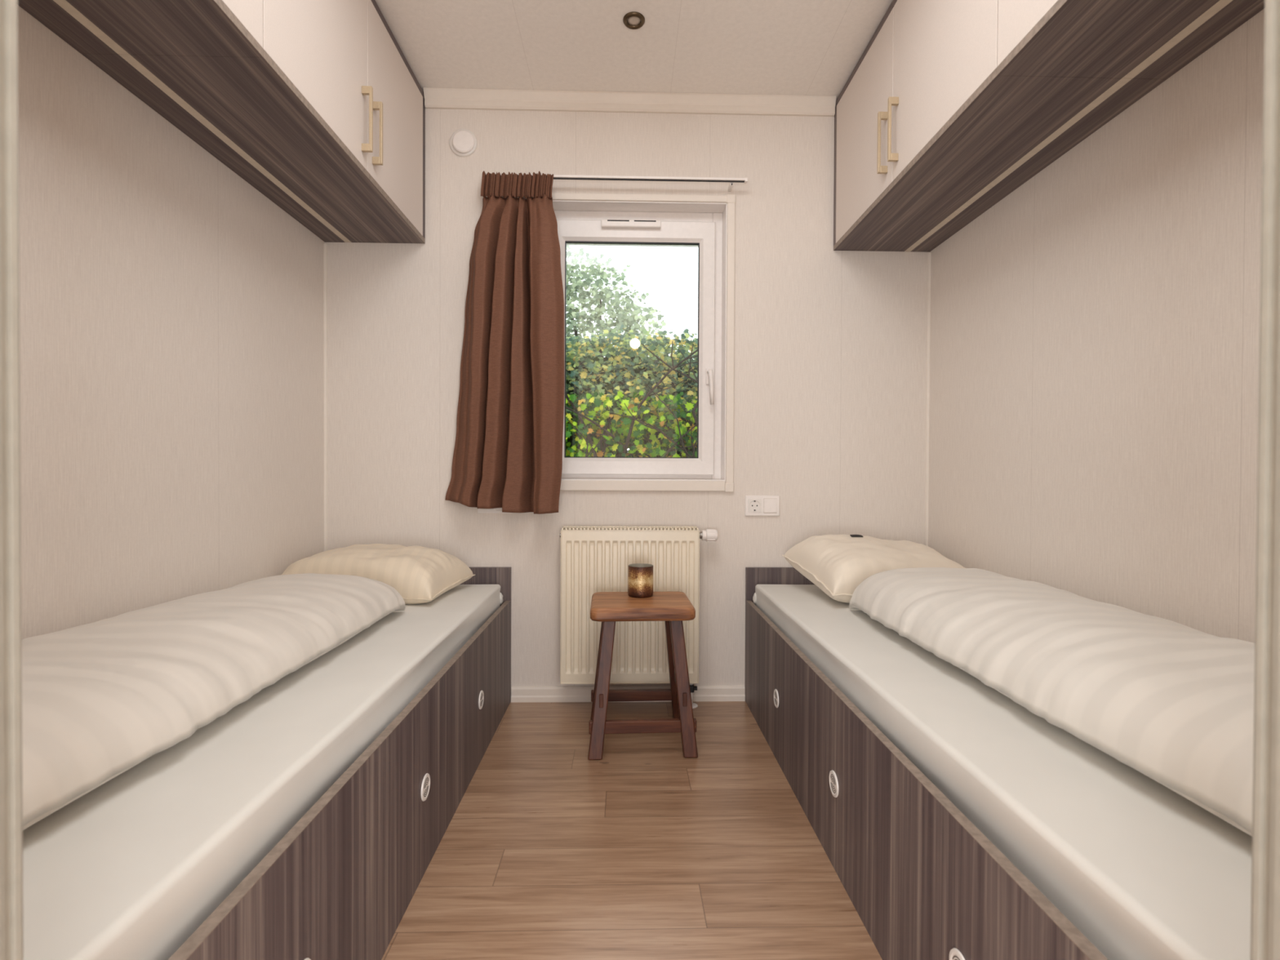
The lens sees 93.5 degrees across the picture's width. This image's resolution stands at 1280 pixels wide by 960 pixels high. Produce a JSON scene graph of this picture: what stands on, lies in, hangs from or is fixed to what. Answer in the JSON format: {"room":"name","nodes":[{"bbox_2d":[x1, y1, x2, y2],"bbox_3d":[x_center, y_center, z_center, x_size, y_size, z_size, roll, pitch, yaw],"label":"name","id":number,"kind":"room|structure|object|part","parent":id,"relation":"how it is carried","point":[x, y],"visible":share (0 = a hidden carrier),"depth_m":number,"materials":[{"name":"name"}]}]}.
{"room":"twin bedroom","nodes":[
{"label":"twin bedroom","id":0,"kind":"room"},
{"bbox_2d":[17,5,324,639],"bbox_3d":[-1.252,-0.313,1.350,0.080,2.400,2.030,0,1,-1],"label":"wall","id":1,"kind":"structure","parent":0,"point":[171,352],"depth_m":1.49,"materials":[{"name":"paint"}]},
{"bbox_2d":[17,0,263,57],"bbox_3d":[-0.984,-1.205,0.818,0.419,0.580,0.968,0,1,-1],"label":"upper cabinet","id":2,"kind":"object","parent":1,"relation":"attached to","point":[197,28],"visible":1,"depth_m":1.22,"materials":[{"name":"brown wood"}]},
{"bbox_3d":[-0.820,-1.204,1.064,0.018,0.538,0.481,0,1,-1],"label":"door","id":3,"kind":"part","parent":2,"relation":"part of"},
{"bbox_2d":[80,0,425,243],"bbox_3d":[-1.010,-1.215,1.831,0.419,0.580,1.058,0,1,-1],"label":"upper cabinet","id":4,"kind":"object","parent":1,"relation":"attached to","point":[328,125],"visible":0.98,"depth_m":1.70,"materials":[{"name":"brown wood"}]},
{"bbox_3d":[-0.833,-1.209,1.571,0.018,0.538,0.526,0,1,-1],"label":"door","id":5,"kind":"part","parent":4,"relation":"part of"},
{"bbox_3d":[-0.815,-1.078,1.800,0.030,0.192,0.011,0,1,-1],"label":"handle","id":6,"kind":"part","parent":4,"relation":"part of","materials":[{"name":"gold metal"}]},
{"bbox_3d":[-0.817,-1.079,1.875,0.030,0.192,0.011,0,1,-1],"label":"handle","id":7,"kind":"part","parent":4,"relation":"part of","materials":[{"name":"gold metal"}]},
{"bbox_3d":[-0.846,-1.214,2.088,0.018,0.538,0.502,0,1,-1],"label":"door","id":8,"kind":"part","parent":4,"relation":"part of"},
{"bbox_3d":[-1.038,-1.218,2.347,0.389,0.540,0.024,0,1,-1],"label":"panel","id":9,"kind":"part","parent":4,"relation":"part of","materials":[{"name":"grey wood"}]},
{"bbox_2d":[324,108,927,686],"bbox_3d":[-0.040,-0.319,2.470,2.560,2.400,0.150,0,1,-1],"label":"wall","id":10,"kind":"structure","parent":0,"point":[830,347],"depth_m":2.40,"materials":[{"name":"paint"}]},
{"bbox_2d":[323,243,327,551],"bbox_3d":[-1.232,-0.293,2.361,0.010,1.260,0.010,0,1,-1],"label":"bead","id":11,"kind":"object","parent":10,"relation":"attached to","point":[325,246],"visible":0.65,"depth_m":2.36},
{"bbox_2d":[448,128,477,156],"bbox_3d":[-0.694,-1.325,2.355,0.109,0.109,0.026,0,1,-1],"label":"air vent","id":12,"kind":"object","parent":10,"relation":"in","point":[463,142],"visible":1,"depth_m":2.34,"materials":[{"name":"white plastic"}]},
{"bbox_2d":[485,173,747,492],"bbox_3d":[-0.095,-0.564,2.427,1.014,1.220,0.209,0,1,-1],"label":"window","id":13,"kind":"structure","parent":10,"relation":"in","point":[582,219],"depth_m":2.45,"materials":[{"name":"white plastic"}]},
{"bbox_2d":[444,170,564,514],"bbox_3d":[-0.520,-0.523,2.286,0.472,1.301,0.135,0,1,-1],"label":"curtain","id":14,"kind":"object","parent":13,"relation":"hanging from","point":[508,454],"visible":1,"depth_m":2.27,"materials":[{"name":"brown fabric"}]},
{"bbox_3d":[-0.090,-1.161,2.351,1.014,0.025,0.068,0,1,-1],"label":"curtain rail","id":15,"kind":"part","parent":13,"relation":"part of","materials":[{"name":"silver metal"}]},
{"bbox_2d":[601,218,661,229],"bbox_3d":[-0.036,-1.038,2.438,0.240,0.033,0.020,0,1,-1],"label":"vent","id":16,"kind":"object","parent":13,"relation":"attached to","point":[606,224],"depth_m":2.43,"materials":[{"name":"white plastic"}]},
{"bbox_3d":[-0.033,-0.539,2.482,0.677,1.036,0.058,0,1,-1],"label":"sash","id":17,"kind":"part","parent":13,"relation":"part of","materials":[{"name":"white plastic"}]},
{"bbox_3d":[0.282,-0.422,2.458,0.026,0.066,0.010,0,1,-1],"label":"handle","id":18,"kind":"part","parent":13,"relation":"part of","materials":[{"name":"white plastic"}]},
{"bbox_3d":[0.286,-0.377,2.437,0.026,0.144,0.035,0,1,-1],"label":"lever","id":19,"kind":"part","parent":13,"relation":"part of","materials":[{"name":"white plastic"}]},
{"bbox_2d":[511,685,745,702],"bbox_3d":[-0.046,0.852,2.400,0.931,0.059,0.014,0,1,-1],"label":"baseboard","id":20,"kind":"structure","parent":10,"relation":"attached to","point":[565,693],"depth_m":2.39,"materials":[{"name":"white wood"}]},
{"bbox_2d":[423,87,836,116],"bbox_3d":[-0.033,-1.486,2.369,1.614,0.064,0.030,0,1,-1],"label":"crown molding","id":21,"kind":"structure","parent":10,"relation":"attached to","point":[434,98],"depth_m":2.36,"materials":[{"name":"white wood"}]},
{"bbox_2d":[559,525,717,708],"bbox_3d":[-0.007,0.532,2.354,0.612,0.700,0.101,0,1,-1],"label":"radiator","id":22,"kind":"object","parent":10,"relation":"attached to","point":[593,561],"visible":0.83,"depth_m":2.31,"materials":[{"name":"metal"}]},
{"bbox_3d":[-0.303,0.485,2.332,0.004,0.588,0.071,0,1,-1],"label":"panel","id":23,"kind":"part","parent":22,"relation":"part of","materials":[{"name":"metal"}]},
{"bbox_3d":[-0.040,0.779,2.309,0.524,0.003,0.007,0,1,-1],"label":"rail","id":24,"kind":"part","parent":22,"relation":"part of","materials":[{"name":"metal"}]},
{"bbox_2d":[561,525,698,530],"bbox_3d":[-0.038,0.188,2.335,0.524,0.011,0.071,0,1,-1],"label":"grille","id":25,"kind":"object","parent":22,"relation":"attached to","point":[566,527],"depth_m":2.34,"materials":[{"name":"metal"}]},
{"bbox_3d":[0.225,0.487,2.345,0.004,0.588,0.071,0,1,-1],"label":"panel","id":26,"kind":"part","parent":22,"relation":"part of","materials":[{"name":"metal"}]},
{"bbox_2d":[745,495,779,515],"bbox_3d":[0.489,0.103,2.406,0.138,0.081,0.012,0,1,-1],"label":"wall socket","id":27,"kind":"object","parent":10,"relation":"attached to","point":[755,505],"visible":1,"depth_m":2.40,"materials":[{"name":"white plastic"}]},
{"bbox_2d":[763,498,777,512],"bbox_3d":[0.520,0.103,2.403,0.054,0.058,0.004,0,1,-1],"label":"switch","id":28,"kind":"object","parent":27,"relation":"attached to","point":[770,505],"depth_m":2.40,"materials":[{"name":"white plastic"}]},
{"bbox_2d":[924,252,931,546],"bbox_3d":[1.157,-0.283,2.421,0.010,1.260,0.010,0,1,-1],"label":"bead","id":29,"kind":"object","parent":10,"relation":"attached to","point":[928,294],"visible":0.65,"depth_m":2.42},
{"bbox_2d":[381,701,882,959],"bbox_3d":[0.011,0.929,0.234,3.600,0.050,4.650,0,1,-1],"label":"floor","id":30,"kind":"structure","parent":0,"point":[645,850],"depth_m":1.42,"materials":[{"name":"brown wood"}]},
{"bbox_2d":[168,567,511,959],"bbox_3d":[-0.849,0.621,1.370,0.733,0.534,2.026,0,1,-1],"label":"bed","id":31,"kind":"object","parent":30,"relation":"on","point":[340,883],"visible":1,"depth_m":1.10,"materials":[{"name":"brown wood"}]},
{"bbox_2d":[22,584,502,959],"bbox_3d":[-0.861,0.505,1.367,0.706,0.185,1.979,0,1,-1],"label":"mattress","id":32,"kind":"object","parent":31,"relation":"on","point":[131,868],"visible":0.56,"depth_m":0.81,"materials":[{"name":"white fabric"}]},
{"bbox_2d":[21,573,405,830],"bbox_3d":[-0.942,0.343,1.124,0.526,0.141,1.470,0,1,-1],"label":"duvet","id":33,"kind":"object","parent":32,"relation":"on","point":[101,698],"visible":0.97,"depth_m":1.00,"materials":[{"name":"white fabric"}]},
{"bbox_2d":[281,543,475,604],"bbox_3d":[-0.932,0.320,2.135,0.582,0.167,0.370,0,1,6],"label":"pillow","id":34,"kind":"object","parent":32,"relation":"on","point":[420,574],"visible":0.67,"depth_m":2.00,"materials":[{"name":"beige fabric"}]},
{"bbox_2d":[420,773,430,801],"bbox_3d":[-0.484,0.694,1.361,0.004,0.057,0.057,0,1,-1],"label":"air vent","id":35,"kind":"object","parent":31,"relation":"attached to","point":[424,777],"depth_m":1.36,"materials":[{"name":"white plastic"}]},
{"bbox_2d":[478,690,484,709],"bbox_3d":[-0.497,0.689,1.887,0.004,0.057,0.057,0,1,-1],"label":"air vent","id":36,"kind":"object","parent":31,"relation":"attached to","point":[481,693],"depth_m":1.88,"materials":[{"name":"white plastic"}]},
{"bbox_3d":[-0.876,0.611,2.373,0.729,0.534,0.018,0,1,-1],"label":"headboard","id":37,"kind":"part","parent":31,"relation":"part of","materials":[{"name":"grey wood"}]},
{"bbox_2d":[587,591,697,759],"bbox_3d":[0.003,0.647,2.074,0.360,0.476,0.341,0,1,-1],"label":"stool","id":38,"kind":"object","parent":30,"relation":"on","point":[672,607],"visible":0.99,"depth_m":1.94,"materials":[{"name":"brown wood"}]},
{"bbox_3d":[-0.135,0.665,2.191,0.117,0.435,0.054,1,1,42],"label":"leg","id":39,"kind":"part","parent":38,"relation":"part of","materials":[{"name":"brown wood"}]},
{"bbox_3d":[-0.122,0.668,1.944,0.086,0.436,0.087,0,1,-1],"label":"leg","id":40,"kind":"part","parent":38,"relation":"part of","materials":[{"name":"brown wood"}]},
{"bbox_2d":[627,563,653,597],"bbox_3d":[0.002,0.355,2.128,0.090,0.107,0.090,0,1,-1],"label":"candle holder","id":41,"kind":"object","parent":38,"relation":"on","point":[640,575],"visible":1,"depth_m":2.09,"materials":[{"name":"brown glass"}]},
{"bbox_3d":[0.003,0.431,2.072,0.349,0.044,0.300,0,1,-1],"label":"seat","id":42,"kind":"part","parent":38,"relation":"part of","materials":[{"name":"brown wood"}]},
{"bbox_3d":[0.126,0.666,2.206,0.054,0.435,0.117,1,1,41],"label":"leg","id":43,"kind":"part","parent":38,"relation":"part of","materials":[{"name":"brown wood"}]},
{"bbox_3d":[0.140,0.669,1.958,0.117,0.435,0.054,1,1,42],"label":"leg","id":44,"kind":"part","parent":38,"relation":"part of","materials":[{"name":"brown wood"}]},
{"bbox_2d":[744,567,1107,959],"bbox_3d":[0.812,0.628,1.411,0.739,0.534,2.026,0,1,-1],"label":"bed","id":45,"kind":"object","parent":30,"relation":"on","point":[923,882],"visible":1,"depth_m":1.10,"materials":[{"name":"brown wood"}]},
{"bbox_2d":[773,688,778,707],"bbox_3d":[0.432,0.693,1.911,0.004,0.057,0.057,0,1,-1],"label":"air vent","id":46,"kind":"object","parent":45,"relation":"attached to","point":[775,691],"depth_m":1.91,"materials":[{"name":"white plastic"}]},
{"bbox_3d":[0.789,0.618,2.415,0.735,0.534,0.018,0,1,-1],"label":"headboard","id":47,"kind":"part","parent":45,"relation":"part of","materials":[{"name":"grey wood"}]},
{"bbox_2d":[829,769,839,797],"bbox_3d":[0.445,0.698,1.385,0.004,0.057,0.057,0,1,-1],"label":"air vent","id":48,"kind":"object","parent":45,"relation":"attached to","point":[833,774],"depth_m":1.38,"materials":[{"name":"white plastic"}]},
{"bbox_2d":[948,947,964,959],"bbox_3d":[0.458,0.706,0.862,0.004,0.057,0.057,0,1,-1],"label":"air vent","id":49,"kind":"object","parent":45,"relation":"attached to","point":[954,953],"depth_m":0.87,"materials":[{"name":"white plastic"}]},
{"bbox_2d":[752,584,1252,959],"bbox_3d":[0.825,0.512,1.410,0.714,0.185,1.979,0,1,-1],"label":"mattress","id":50,"kind":"object","parent":45,"relation":"on","point":[1144,871],"visible":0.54,"depth_m":0.82,"materials":[{"name":"white fabric"}]},
{"bbox_2d":[782,534,964,603],"bbox_3d":[0.861,0.306,2.159,0.583,0.210,0.394,0,1,-11],"label":"pillow","id":51,"kind":"object","parent":50,"relation":"on","point":[837,564],"visible":0.69,"depth_m":2.05,"materials":[{"name":"beige fabric"}]},
{"bbox_2d":[848,567,1254,836],"bbox_3d":[0.918,0.341,1.178,0.535,0.161,1.485,0,1,-1],"label":"duvet","id":52,"kind":"object","parent":50,"relation":"on","point":[1172,702],"visible":0.97,"depth_m":0.98,"materials":[{"name":"white fabric"}]},
{"bbox_2d":[375,0,893,100],"bbox_3d":[0.022,-1.521,0.209,3.600,0.050,4.650,0,1,-1],"label":"ceiling","id":53,"kind":"structure","parent":0,"point":[793,47],"depth_m":2.08,"materials":[{"name":"white paint"}]},
{"bbox_2d":[622,11,644,29],"bbox_3d":[-0.020,-1.511,1.982,0.072,0.013,0.072,0,1,-1],"label":"recessed light","id":54,"kind":"object","parent":53,"relation":"in","point":[633,20],"visible":1,"depth_m":1.98,"materials":[{"name":"brown metal"}]},
{"bbox_2d":[928,8,1264,643],"bbox_3d":[1.227,-0.302,1.412,0.080,2.400,2.030,0,1,-1],"label":"wall","id":55,"kind":"structure","parent":0,"point":[1095,340],"depth_m":1.47,"materials":[{"name":"paint"}]},
{"bbox_2d":[833,0,1166,252],"bbox_3d":[0.968,-1.204,1.881,0.420,0.585,1.058,0,1,-1],"label":"upper cabinet","id":56,"kind":"object","parent":55,"relation":"attached to","point":[929,138],"visible":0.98,"depth_m":1.73,"materials":[{"name":"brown wood"}]},
{"bbox_3d":[0.970,-1.207,2.398,0.390,0.545,0.024,0,1,-1],"label":"panel","id":57,"kind":"part","parent":56,"relation":"part of","materials":[{"name":"grey wood"}]},
{"bbox_3d":[0.790,-1.205,2.129,0.018,0.543,0.502,0,1,-1],"label":"door","id":58,"kind":"part","parent":56,"relation":"part of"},
{"bbox_3d":[0.771,-1.072,1.915,0.030,0.192,0.011,0,1,-1],"label":"handle","id":59,"kind":"part","parent":56,"relation":"part of","materials":[{"name":"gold metal"}]},
{"bbox_3d":[0.773,-1.071,1.840,0.030,0.192,0.011,0,1,-1],"label":"handle","id":60,"kind":"part","parent":56,"relation":"part of","materials":[{"name":"gold metal"}]},
{"bbox_3d":[0.803,-1.199,1.612,0.018,0.543,0.526,0,1,-1],"label":"door","id":61,"kind":"part","parent":56,"relation":"part of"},
{"bbox_2d":[996,0,1264,79],"bbox_3d":[0.993,-1.193,0.868,0.420,0.585,0.968,0,1,-1],"label":"upper cabinet","id":62,"kind":"object","parent":55,"relation":"attached to","point":[1148,39],"visible":1,"depth_m":1.24,"materials":[{"name":"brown wood"}]},
{"bbox_3d":[0.816,-1.194,1.105,0.018,0.543,0.481,0,1,-1],"label":"door","id":63,"kind":"part","parent":62,"relation":"part of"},
{"bbox_3d":[0.014,-0.297,0.326,3.600,2.400,0.080,0,1,-1],"label":"wall","id":64,"kind":"structure","parent":0,"visible":0},
{"bbox_2d":[0,0,1279,959],"bbox_3d":[0.011,-0.288,0.325,0.799,2.382,0.082,0,1,-1],"label":"door frame","id":65,"kind":"structure","parent":64,"relation":"in","point":[1265,855],"depth_m":0.36,"materials":[{"name":"white wood"}]},
{"label":"outside","id":66,"kind":"structure","parent":0,"visible":0},
{"bbox_3d":[-0.623,1.052,17.480,30.000,0.050,29.840,0,1,-1],"label":"ground","id":67,"kind":"structure","parent":66,"visible":0},
{"bbox_2d":[565,245,666,357],"bbox_3d":[-1.280,-1.578,10.489,3.733,5.352,1.904,0,1,-1],"label":"tree","id":68,"kind":"object","parent":67,"relation":"on","point":[631,322],"visible":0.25,"depth_m":10.12,"materials":[{"name":"green plant"}]},
{"bbox_2d":[565,324,697,457],"bbox_3d":[0.000,0.051,4.807,4.677,2.393,1.681,0,1,-1],"label":"hedge","id":69,"kind":"object","parent":67,"relation":"on","point":[646,406],"visible":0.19,"depth_m":4.47,"materials":[{"name":"green plant"}]},
{"bbox_3d":[-0.449,0.101,4.265,0.804,2.123,0.339,0,1,-1],"label":"stem","id":70,"kind":"part","parent":69,"relation":"part of","materials":[{"name":"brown plant"}]},
{"bbox_3d":[-0.346,0.119,4.339,0.831,2.091,0.560,0,1,-1],"label":"stem","id":71,"kind":"part","parent":69,"relation":"part of","materials":[{"name":"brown plant"}]},
{"bbox_3d":[0.314,0.085,4.323,1.082,2.162,0.270,0,1,-10],"label":"stem","id":72,"kind":"part","parent":69,"relation":"part of","materials":[{"name":"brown plant"}]},
{"bbox_3d":[0.914,0.090,4.404,1.817,2.165,0.287,0,1,-1],"label":"stem","id":73,"kind":"part","parent":69,"relation":"part of","materials":[{"name":"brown plant"}]},
{"bbox_3d":[0.239,0.081,4.671,2.087,2.162,0.545,0,1,-21],"label":"stem","id":74,"kind":"part","parent":69,"relation":"part of","materials":[{"name":"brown plant"}]},
{"bbox_3d":[0.633,0.097,4.234,0.936,2.150,0.321,0,1,-1],"label":"stem","id":75,"kind":"part","parent":69,"relation":"part of","materials":[{"name":"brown plant"}]}
]}

